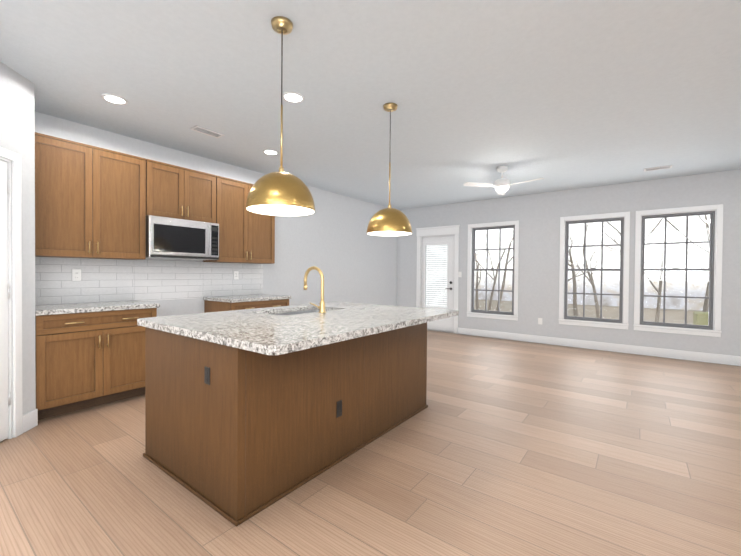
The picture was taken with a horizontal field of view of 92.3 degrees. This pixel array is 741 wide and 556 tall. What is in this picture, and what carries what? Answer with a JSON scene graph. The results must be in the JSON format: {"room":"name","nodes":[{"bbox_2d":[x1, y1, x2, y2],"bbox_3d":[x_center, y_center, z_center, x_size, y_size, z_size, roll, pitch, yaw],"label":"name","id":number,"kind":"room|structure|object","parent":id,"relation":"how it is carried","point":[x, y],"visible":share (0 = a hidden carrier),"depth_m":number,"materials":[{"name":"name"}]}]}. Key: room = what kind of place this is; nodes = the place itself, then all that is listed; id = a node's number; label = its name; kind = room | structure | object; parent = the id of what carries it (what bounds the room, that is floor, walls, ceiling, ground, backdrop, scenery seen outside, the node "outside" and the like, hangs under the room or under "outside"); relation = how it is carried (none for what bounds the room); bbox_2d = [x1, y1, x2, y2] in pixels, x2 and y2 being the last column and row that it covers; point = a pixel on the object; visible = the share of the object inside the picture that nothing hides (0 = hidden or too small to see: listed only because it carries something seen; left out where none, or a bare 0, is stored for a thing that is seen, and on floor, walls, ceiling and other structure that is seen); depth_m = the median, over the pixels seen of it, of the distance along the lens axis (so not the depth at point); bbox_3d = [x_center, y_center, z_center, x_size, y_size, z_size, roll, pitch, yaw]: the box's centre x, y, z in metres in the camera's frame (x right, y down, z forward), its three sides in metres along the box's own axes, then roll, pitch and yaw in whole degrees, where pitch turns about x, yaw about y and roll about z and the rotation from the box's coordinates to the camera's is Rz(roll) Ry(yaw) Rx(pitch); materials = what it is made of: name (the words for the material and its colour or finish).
{"room":"kitchen","nodes":[
{"label":"kitchen","id":0,"kind":"room"},
{"bbox_2d":[0,62,35,414],"bbox_3d":[-2.638,-0.168,2.106,0.140,2.718,1.450,0,1,-8],"label":"wall","id":1,"kind":"structure","parent":0,"point":[17,116],"depth_m":2.74,"materials":[{"name":"grey paint"}]},
{"bbox_2d":[0,160,10,441],"bbox_3d":[-2.605,0.171,2.216,0.597,2.015,0.588,1,1,37],"label":"pantry door","id":2,"kind":"structure","parent":1,"relation":"in","point":[5,398],"depth_m":2.57,"materials":[{"name":"white paint"}]},
{"bbox_2d":[0,147,22,438],"bbox_3d":[-2.646,0.135,2.213,0.158,2.110,0.945,0,1,-8],"label":"door frame","id":3,"kind":"structure","parent":1,"relation":"attached to","point":[12,159],"depth_m":2.63,"materials":[{"name":"white paint"}]},
{"bbox_2d":[22,409,37,432],"bbox_3d":[-2.571,1.124,2.133,0.016,0.135,1.450,0,1,-8],"label":"baseboard","id":4,"kind":"structure","parent":1,"relation":"attached to","point":[30,419],"depth_m":2.78,"materials":[{"name":"white paint"}]},
{"bbox_2d":[35,111,396,316],"bbox_3d":[-1.382,-0.203,5.746,0.140,2.718,6.485,1,1,37],"label":"wall","id":5,"kind":"structure","parent":0,"point":[342,250],"depth_m":6.13,"materials":[{"name":"grey paint"}]},
{"bbox_2d":[35,132,145,259],"bbox_3d":[-2.761,-0.728,3.475,0.363,1.062,0.918,1,1,37],"label":"upper cabinet","id":6,"kind":"object","parent":5,"relation":"attached to","point":[90,201],"visible":0.9,"depth_m":3.36,"materials":[{"name":"brown wood"}]},
{"bbox_2d":[35,257,262,304],"bbox_3d":[-2.397,0.020,4.275,0.008,0.484,2.628,1,1,37],"label":"backsplash","id":7,"kind":"structure","parent":5,"relation":"attached to","point":[104,280],"depth_m":4.00,"materials":[{"name":"tile"}]},
{"bbox_2d":[72,269,80,280],"bbox_3d":[-2.931,-0.029,3.550,0.007,0.116,0.072,1,1,37],"label":"outlet","id":8,"kind":"object","parent":7,"relation":"attached to","point":[76,274],"visible":1,"depth_m":3.55,"materials":[{"name":"white plastic"}]},
{"bbox_2d":[234,271,238,278],"bbox_3d":[-1.872,-0.038,4.961,0.007,0.116,0.072,1,1,37],"label":"outlet","id":9,"kind":"object","parent":7,"relation":"attached to","point":[236,274],"visible":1,"depth_m":4.96,"materials":[{"name":"white plastic"}]},
{"bbox_2d":[146,159,215,222],"bbox_3d":[-2.247,-0.965,4.154,0.363,0.596,0.780,1,1,37],"label":"upper cabinet","id":10,"kind":"object","parent":5,"relation":"attached to","point":[176,192],"visible":0.71,"depth_m":4.03,"materials":[{"name":"brown wood"}]},
{"bbox_2d":[146,215,218,259],"bbox_3d":[-2.210,-0.443,4.131,0.449,0.441,0.770,1,1,37],"label":"microwave","id":11,"kind":"object","parent":10,"relation":"attached to","point":[173,238],"visible":0.98,"depth_m":3.97,"materials":[{"name":"silver metal"}]},
{"bbox_2d":[203,176,274,263],"bbox_3d":[-1.748,-0.736,4.824,0.363,1.062,0.882,1,1,37],"label":"upper cabinet","id":12,"kind":"object","parent":5,"relation":"attached to","point":[246,236],"visible":0.73,"depth_m":4.66,"materials":[{"name":"brown wood"}]},
{"bbox_2d":[0,330,740,555],"bbox_3d":[0.955,1.251,1.980,8.438,0.060,9.995,1,1,37],"label":"floor","id":13,"kind":"structure","parent":0,"point":[500,447],"depth_m":2.16,"materials":[{"name":"brown wood"}]},
{"bbox_2d":[35,308,156,419],"bbox_3d":[-2.659,0.735,3.403,0.653,0.880,0.905,1,1,37],"label":"base cabinet","id":14,"kind":"object","parent":13,"relation":"on","point":[85,360],"visible":0.71,"depth_m":3.15,"materials":[{"name":"brown wood"}]},
{"bbox_2d":[35,300,159,315],"bbox_3d":[-2.654,0.275,3.407,0.643,0.040,0.928,1,1,37],"label":"countertop","id":15,"kind":"structure","parent":14,"relation":"on","point":[50,309],"depth_m":3.27,"materials":[{"name":"stone"}]},
{"bbox_2d":[143,327,338,525],"bbox_3d":[-0.879,0.763,2.349,1.095,0.880,0.698,1,1,37],"label":"base cabinet","id":16,"kind":"object","parent":13,"relation":"on","point":[235,436],"depth_m":1.98,"materials":[{"name":"brown wood"}]},
{"bbox_2d":[137,302,458,354],"bbox_3d":[-0.404,0.399,2.773,1.475,0.236,2.010,1,1,37],"label":"countertop","id":17,"kind":"structure","parent":16,"relation":"on","point":[279,330],"depth_m":2.25,"materials":[{"name":"stone"}]},
{"bbox_2d":[304,266,325,312],"bbox_3d":[-0.472,0.090,2.921,0.246,0.376,0.091,1,1,37],"label":"faucet","id":18,"kind":"object","parent":17,"relation":"on","point":[321,307],"visible":1,"depth_m":2.87,"materials":[{"name":"gold metal"}]},
{"bbox_2d":[204,299,288,312],"bbox_3d":[-1.629,0.727,4.774,0.653,0.880,0.885,1,1,37],"label":"base cabinet","id":19,"kind":"object","parent":13,"relation":"on","point":[213,306],"visible":0.19,"depth_m":4.49,"materials":[{"name":"brown wood"}]},
{"bbox_2d":[203,294,290,302],"bbox_3d":[-1.631,0.267,4.769,0.643,0.040,0.920,1,1,37],"label":"countertop","id":20,"kind":"structure","parent":19,"relation":"on","point":[245,298],"depth_m":4.55,"materials":[{"name":"stone"}]},
{"bbox_2d":[339,327,406,461],"bbox_3d":[-0.439,0.759,2.934,1.095,0.880,0.975,1,1,37],"label":"base cabinet","id":21,"kind":"object","parent":13,"relation":"on","point":[372,368],"depth_m":2.61,"materials":[{"name":"brown wood"}]},
{"bbox_2d":[407,322,426,419],"bbox_3d":[-0.062,0.756,3.437,1.095,0.880,0.493,1,1,37],"label":"base cabinet","id":22,"kind":"object","parent":13,"relation":"on","point":[416,334],"depth_m":3.16,"materials":[{"name":"brown wood"}]},
{"bbox_2d":[0,0,740,209],"bbox_3d":[0.977,-1.537,1.946,8.438,0.080,9.995,1,1,37],"label":"ceiling","id":23,"kind":"structure","parent":0,"point":[559,95],"depth_m":2.79,"materials":[{"name":"white paint"}]},
{"bbox_2d":[102,94,127,104],"bbox_3d":[-2.194,-1.531,3.055,0.184,0.008,0.184,1,1,37],"label":"recessed light","id":24,"kind":"object","parent":23,"relation":"in","point":[114,99],"visible":1,"depth_m":3.05,"materials":[{"name":"white paint"}]},
{"bbox_2d":[190,126,223,137],"bbox_3d":[-1.714,-1.534,3.745,0.140,0.010,0.300,1,1,37],"label":"ceiling vent","id":25,"kind":"object","parent":23,"relation":"in","point":[207,131],"visible":0.98,"depth_m":3.73,"materials":[{"name":"white metal"}]},
{"bbox_2d":[263,150,277,154],"bbox_3d":[-1.224,-1.539,4.364,0.184,0.008,0.184,1,1,37],"label":"recessed light","id":26,"kind":"object","parent":23,"relation":"in","point":[270,152],"visible":1,"depth_m":4.36,"materials":[{"name":"white paint"}]},
{"bbox_2d":[246,16,314,215],"bbox_3d":[-0.529,-0.955,2.121,0.400,1.109,0.400,1,1,37],"label":"pendant light","id":27,"kind":"object","parent":23,"relation":"hanging from","point":[281,192],"visible":1,"depth_m":2.02,"materials":[{"name":"gold metal"}]},
{"bbox_2d":[282,92,303,102],"bbox_3d":[-0.650,-1.518,2.996,0.184,0.008,0.184,1,1,37],"label":"recessed light","id":28,"kind":"object","parent":23,"relation":"in","point":[293,97],"visible":0.96,"depth_m":2.99,"materials":[{"name":"white paint"}]},
{"bbox_2d":[367,103,411,235],"bbox_3d":[0.171,-0.954,3.146,0.400,1.126,0.400,1,1,37],"label":"pendant light","id":29,"kind":"object","parent":23,"relation":"hanging from","point":[389,221],"visible":1,"depth_m":3.03,"materials":[{"name":"gold metal"}]},
{"bbox_2d":[463,166,543,194],"bbox_3d":[1.907,-1.355,4.905,0.950,0.339,0.976,1,1,37],"label":"ceiling fan","id":30,"kind":"object","parent":23,"relation":"hanging from","point":[501,185],"visible":1,"depth_m":4.84,"materials":[{"name":"white plastic"}]},
{"bbox_2d":[644,165,671,171],"bbox_3d":[3.944,-1.504,4.886,0.300,0.010,0.140,1,1,37],"label":"ceiling vent","id":31,"kind":"object","parent":23,"relation":"in","point":[658,168],"visible":0.96,"depth_m":4.88,"materials":[{"name":"white metal"}]},
{"bbox_2d":[397,169,740,355],"bbox_3d":[3.924,-0.163,5.904,8.438,2.718,0.140,1,1,37],"label":"wall","id":32,"kind":"structure","parent":0,"point":[538,215],"depth_m":6.24,"materials":[{"name":"grey paint"}]},
{"bbox_2d":[421,236,453,331],"bbox_3d":[1.449,0.117,7.714,0.780,2.032,0.100,1,1,37],"label":"patio door","id":33,"kind":"structure","parent":32,"relation":"in","point":[437,282],"depth_m":7.72,"materials":[{"name":"white paint"}]},
{"bbox_2d":[416,225,459,333],"bbox_3d":[1.467,0.025,7.730,1.025,2.260,0.172,1,1,37],"label":"door frame","id":34,"kind":"structure","parent":32,"relation":"attached to","point":[452,230],"depth_m":7.60,"materials":[{"name":"white paint"}]},
{"bbox_2d":[466,220,518,320],"bbox_3d":[2.405,-0.146,7.006,1.002,1.877,0.142,1,1,37],"label":"window","id":35,"kind":"structure","parent":32,"relation":"in","point":[474,235],"depth_m":6.99,"materials":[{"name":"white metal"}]},
{"bbox_2d":[558,212,629,329],"bbox_3d":[3.749,-0.123,5.997,1.002,1.877,0.142,1,1,37],"label":"window","id":36,"kind":"structure","parent":32,"relation":"in","point":[567,292],"depth_m":5.96,"materials":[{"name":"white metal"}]},
{"bbox_2d":[458,327,740,365],"bbox_3d":[3.863,1.129,5.851,8.158,0.136,0.031,1,1,37],"label":"baseboard","id":37,"kind":"structure","parent":32,"relation":"attached to","point":[681,354],"depth_m":5.79,"materials":[{"name":"white paint"}]},
{"bbox_2d":[633,204,722,336],"bbox_3d":[4.596,-0.108,5.361,1.002,1.877,0.142,1,1,37],"label":"window","id":38,"kind":"structure","parent":32,"relation":"in","point":[710,269],"depth_m":5.30,"materials":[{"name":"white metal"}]},
{"label":"outside","id":39,"kind":"structure","parent":0,"visible":0},
{"bbox_2d":[474,299,701,323],"bbox_3d":[9.023,1.585,12.103,60.000,0.050,15.840,1,1,37],"label":"ground","id":40,"kind":"structure","parent":39,"point":[674,317],"depth_m":16.09,"materials":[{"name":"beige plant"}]},
{"bbox_2d":[475,215,709,321],"bbox_3d":[6.792,-1.887,11.249,15.424,6.902,10.457,1,1,37],"label":"trees","id":41,"kind":"object","parent":40,"relation":"on","point":[591,281],"depth_m":10.90,"materials":[{"name":"brown plant"}]},
{"bbox_2d":[693,311,707,324],"bbox_3d":[6.630,1.144,6.982,0.410,0.920,0.500,1,1,37],"label":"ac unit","id":42,"kind":"object","parent":40,"relation":"on","point":[698,321],"depth_m":6.87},
{"bbox_2d":[474,215,709,310],"bbox_3d":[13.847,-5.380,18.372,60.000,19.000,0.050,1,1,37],"label":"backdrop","id":43,"kind":"structure","parent":39,"point":[671,260],"depth_m":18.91,"materials":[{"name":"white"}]}
]}

